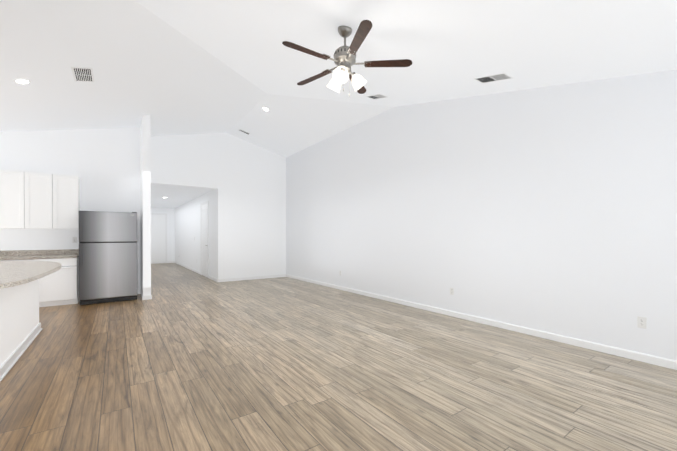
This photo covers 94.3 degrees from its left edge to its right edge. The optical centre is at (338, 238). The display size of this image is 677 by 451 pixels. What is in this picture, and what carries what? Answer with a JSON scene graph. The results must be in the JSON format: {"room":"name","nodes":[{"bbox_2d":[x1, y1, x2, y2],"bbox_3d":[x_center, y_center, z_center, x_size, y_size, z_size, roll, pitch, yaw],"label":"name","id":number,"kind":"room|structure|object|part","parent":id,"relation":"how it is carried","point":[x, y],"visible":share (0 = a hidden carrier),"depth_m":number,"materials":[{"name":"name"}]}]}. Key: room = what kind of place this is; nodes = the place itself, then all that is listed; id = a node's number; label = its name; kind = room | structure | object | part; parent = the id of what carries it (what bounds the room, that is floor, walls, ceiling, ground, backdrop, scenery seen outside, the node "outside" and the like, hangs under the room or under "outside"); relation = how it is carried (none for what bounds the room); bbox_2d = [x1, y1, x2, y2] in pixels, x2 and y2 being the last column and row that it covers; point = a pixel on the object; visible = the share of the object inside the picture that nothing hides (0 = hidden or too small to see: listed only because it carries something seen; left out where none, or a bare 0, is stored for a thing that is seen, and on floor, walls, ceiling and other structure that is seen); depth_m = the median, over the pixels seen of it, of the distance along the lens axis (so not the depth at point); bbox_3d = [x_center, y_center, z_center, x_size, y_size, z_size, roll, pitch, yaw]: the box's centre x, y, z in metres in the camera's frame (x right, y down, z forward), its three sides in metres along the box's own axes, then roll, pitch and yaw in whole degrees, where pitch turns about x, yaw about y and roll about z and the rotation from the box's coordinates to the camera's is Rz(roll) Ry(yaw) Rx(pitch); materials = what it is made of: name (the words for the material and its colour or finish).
{"room":"empty living room","nodes":[
{"label":"empty living room","id":0,"kind":"room"},
{"bbox_2d":[0,127,139,293],"bbox_3d":[-6.442,-1.351,5.632,4.870,5.200,0.140,0,0,-35],"label":"wall","id":1,"kind":"structure","parent":0,"point":[103,164],"depth_m":6.40,"materials":[{"name":"white paint"}]},
{"bbox_2d":[0,170,31,228],"bbox_3d":[-5.929,-0.686,5.699,0.502,1.030,0.340,0,0,-35],"label":"upper cabinet","id":2,"kind":"object","parent":1,"relation":"attached to","point":[13,184],"depth_m":5.60,"materials":[{"name":"white wood"}]},
{"bbox_2d":[0,249,78,256],"bbox_3d":[-6.162,0.281,5.735,2.236,0.105,0.022,0,0,-35],"label":"backsplash","id":3,"kind":"structure","parent":1,"relation":"attached to","point":[10,253],"depth_m":5.95,"materials":[{"name":"grey stone"}]},
{"bbox_2d":[28,172,55,228],"bbox_3d":[-5.619,-0.687,5.919,0.502,1.030,0.340,0,0,-35],"label":"upper cabinet","id":4,"kind":"object","parent":1,"relation":"attached to","point":[30,200],"depth_m":5.81,"materials":[{"name":"white wood"}]},
{"bbox_2d":[56,175,79,229],"bbox_3d":[-5.334,-0.688,6.121,0.441,1.030,0.340,0,0,-35],"label":"upper cabinet","id":5,"kind":"object","parent":1,"relation":"attached to","point":[67,187],"depth_m":6.02,"materials":[{"name":"white wood"}]},
{"bbox_2d":[140,115,150,295],"bbox_3d":[-6.644,-1.376,10.254,0.140,5.200,9.580,0,0,-35],"label":"wall","id":6,"kind":"structure","parent":0,"point":[145,207],"depth_m":6.36,"materials":[{"name":"white paint"}]},
{"bbox_2d":[142,295,151,299],"bbox_3d":[-3.873,1.203,6.353,0.168,0.085,0.014,0,0,-35],"label":"baseboard","id":7,"kind":"structure","parent":6,"relation":"attached to","point":[147,297],"depth_m":6.35,"materials":[{"name":"white paint"}]},
{"bbox_2d":[151,207,174,260],"bbox_3d":[-8.684,-0.401,14.770,1.740,3.200,0.140,0,0,-35],"label":"wall","id":8,"kind":"structure","parent":0,"point":[170,212],"depth_m":15.11,"materials":[{"name":"white paint"}]},
{"bbox_2d":[151,213,166,262],"bbox_3d":[-8.613,0.012,14.706,1.050,2.375,0.050,0,0,-35],"label":"door","id":9,"kind":"structure","parent":8,"relation":"attached to","point":[158,234],"depth_m":14.81,"materials":[{"name":"white paint"}]},
{"bbox_2d":[151,261,174,263],"bbox_3d":[-8.640,1.157,14.715,1.740,0.085,0.014,0,0,-35],"label":"baseboard","id":10,"kind":"structure","parent":8,"relation":"attached to","point":[162,262],"depth_m":14.92,"materials":[{"name":"white paint"}]},
{"bbox_2d":[151,184,213,207],"bbox_3d":[-6.355,-1.459,11.472,1.740,0.080,7.925,0,0,-35],"label":"ceiling","id":11,"kind":"structure","parent":0,"point":[177,196],"depth_m":10.16,"materials":[{"name":"white paint"}]},
{"bbox_2d":[175,189,216,278],"bbox_3d":[-5.668,-0.387,12.135,0.140,3.200,7.926,0,0,-35],"label":"wall","id":12,"kind":"structure","parent":0,"point":[187,231],"depth_m":11.38,"materials":[{"name":"white paint"}]},
{"bbox_2d":[175,261,200,274],"bbox_3d":[-6.273,1.167,12.865,0.014,0.085,5.770,0,0,-35],"label":"baseboard","id":13,"kind":"structure","parent":12,"relation":"attached to","point":[192,269],"depth_m":12.13,"materials":[{"name":"white paint"}]},
{"bbox_2d":[200,201,208,276],"bbox_3d":[-4.315,0.037,10.061,0.050,2.375,1.050,0,0,-35],"label":"door","id":14,"kind":"structure","parent":12,"relation":"attached to","point":[204,215],"depth_m":10.05,"materials":[{"name":"white paint"}]},
{"bbox_2d":[208,275,217,281],"bbox_3d":[-3.677,1.187,9.197,0.014,0.085,1.096,0,0,-35],"label":"baseboard","id":15,"kind":"structure","parent":12,"relation":"attached to","point":[212,278],"depth_m":9.22,"materials":[{"name":"white paint"}]},
{"bbox_2d":[151,132,285,278],"bbox_3d":[-3.258,-1.369,8.895,3.817,5.200,0.140,0,0,-35],"label":"wall","id":16,"kind":"structure","parent":0,"point":[251,215],"depth_m":9.05,"materials":[{"name":"white paint"}]},
{"bbox_2d":[218,274,285,281],"bbox_3d":[-2.503,1.186,9.348,2.077,0.085,0.014,0,0,-35],"label":"baseboard","id":17,"kind":"structure","parent":16,"relation":"attached to","point":[249,278],"depth_m":9.27,"materials":[{"name":"white paint"}]},
{"bbox_2d":[0,263,676,450],"bbox_3d":[-4.555,1.305,6.406,9.627,0.120,19.100,0,0,-35],"label":"floor","id":18,"kind":"structure","parent":0,"point":[184,359],"depth_m":2.77,"materials":[{"name":"brown wood"}]},
{"bbox_2d":[0,285,39,380],"bbox_3d":[-3.505,0.827,2.914,0.644,0.876,2.890,0,0,-35],"label":"base cabinet","id":19,"kind":"object","parent":18,"relation":"on","point":[20,328],"depth_m":3.30,"materials":[{"name":"white"}]},
{"bbox_2d":[0,261,61,296],"bbox_3d":[-3.635,0.367,3.322,0.972,0.040,3.710,0,0,-35],"label":"countertop","id":20,"kind":"structure","parent":19,"relation":"on","point":[15,276],"depth_m":3.30,"materials":[{"name":"beige stone"}]},
{"bbox_2d":[16,257,31,260],"bbox_3d":[-5.784,0.812,5.649,0.511,0.875,0.604,0,0,-35],"label":"base cabinet","id":21,"kind":"object","parent":18,"relation":"on","point":[17,258],"depth_m":5.48,"materials":[{"name":"white wood"}]},
{"bbox_2d":[32,257,78,306],"bbox_3d":[-5.355,0.810,5.952,0.660,0.875,0.604,0,0,-35],"label":"base cabinet","id":22,"kind":"object","parent":18,"relation":"on","point":[59,287],"depth_m":5.77,"materials":[{"name":"white wood"}]},
{"bbox_2d":[0,253,78,260],"bbox_3d":[-5.991,0.355,5.493,2.236,0.040,0.615,0,0,-35],"label":"countertop","id":23,"kind":"structure","parent":22,"relation":"on","point":[53,254],"depth_m":5.86,"materials":[{"name":"grey stone"}]},
{"bbox_2d":[79,211,137,304],"bbox_3d":[-4.595,0.362,6.304,0.910,1.767,0.791,0,0,-35],"label":"refrigerator","id":24,"kind":"object","parent":18,"relation":"on","point":[108,271],"visible":1,"depth_m":6.01,"materials":[{"name":"grey metal"}]},
{"bbox_2d":[0,0,676,156],"bbox_3d":[-2.278,-2.033,3.083,9.127,1.838,10.674,0,0,-35],"label":"ceiling","id":25,"kind":"structure","parent":0,"point":[184,67],"depth_m":3.69,"materials":[{"name":"white paint"}]},
{"bbox_2d":[13,79,30,83],"bbox_3d":[-4.235,-2.097,4.206,0.166,0.045,0.170,0,0,-35],"label":"recessed light","id":26,"kind":"object","parent":25,"relation":"in","point":[21,81],"visible":1,"depth_m":4.20,"materials":[{"name":"white paint"}]},
{"bbox_2d":[71,67,93,81],"bbox_3d":[-3.523,-2.255,4.335,0.224,0.059,0.460,0,0,-35],"label":"ceiling vent","id":27,"kind":"object","parent":25,"relation":"in","point":[82,74],"visible":1,"depth_m":4.32,"materials":[{"name":"white metal"}]},
{"bbox_2d":[282,20,411,96],"bbox_3d":[0.017,-1.755,3.103,1.223,0.696,1.267,0,0,-35],"label":"ceiling fan","id":28,"kind":"object","parent":25,"relation":"hanging from","point":[344,59],"visible":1,"depth_m":3.07,"materials":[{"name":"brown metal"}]},
{"bbox_3d":[0.060,-1.568,3.156,0.418,0.159,0.406,0,0,-35],"label":"lamp shade","id":29,"kind":"part","parent":28,"relation":"part of","materials":[{"name":"white glass"}]},
{"bbox_2d":[366,94,386,98],"bbox_3d":[0.669,-2.471,5.489,0.200,0.090,0.351,0,0,-35],"label":"ceiling vent","id":30,"kind":"object","parent":25,"relation":"in","point":[377,96],"visible":1,"depth_m":5.48,"materials":[{"name":"white metal"}]},
{"bbox_2d":[473,73,512,83],"bbox_3d":[1.907,-1.974,3.881,0.210,0.099,0.390,0,0,-35],"label":"ceiling vent","id":31,"kind":"object","parent":25,"relation":"in","point":[494,78],"visible":1,"depth_m":3.87,"materials":[{"name":"white metal"}]},
{"bbox_2d":[286,70,676,360],"bbox_3d":[1.394,-1.351,5.747,0.140,5.200,10.654,0,0,-35],"label":"wall","id":32,"kind":"structure","parent":0,"point":[551,209],"depth_m":4.23,"materials":[{"name":"white paint"}]},
{"bbox_2d":[286,274,676,369],"bbox_3d":[1.335,1.206,5.711,0.014,0.085,10.360,0,0,-35],"label":"baseboard","id":33,"kind":"structure","parent":32,"relation":"attached to","point":[649,359],"depth_m":4.08,"materials":[{"name":"white paint"}]},
{"bbox_2d":[637,316,646,328],"bbox_3d":[3.105,0.863,3.212,0.008,0.115,0.070,0,0,-35],"label":"electrical outlet","id":34,"kind":"object","parent":32,"relation":"attached to","point":[641,322],"visible":1,"depth_m":3.21,"materials":[{"name":"white plastic"}]}
]}

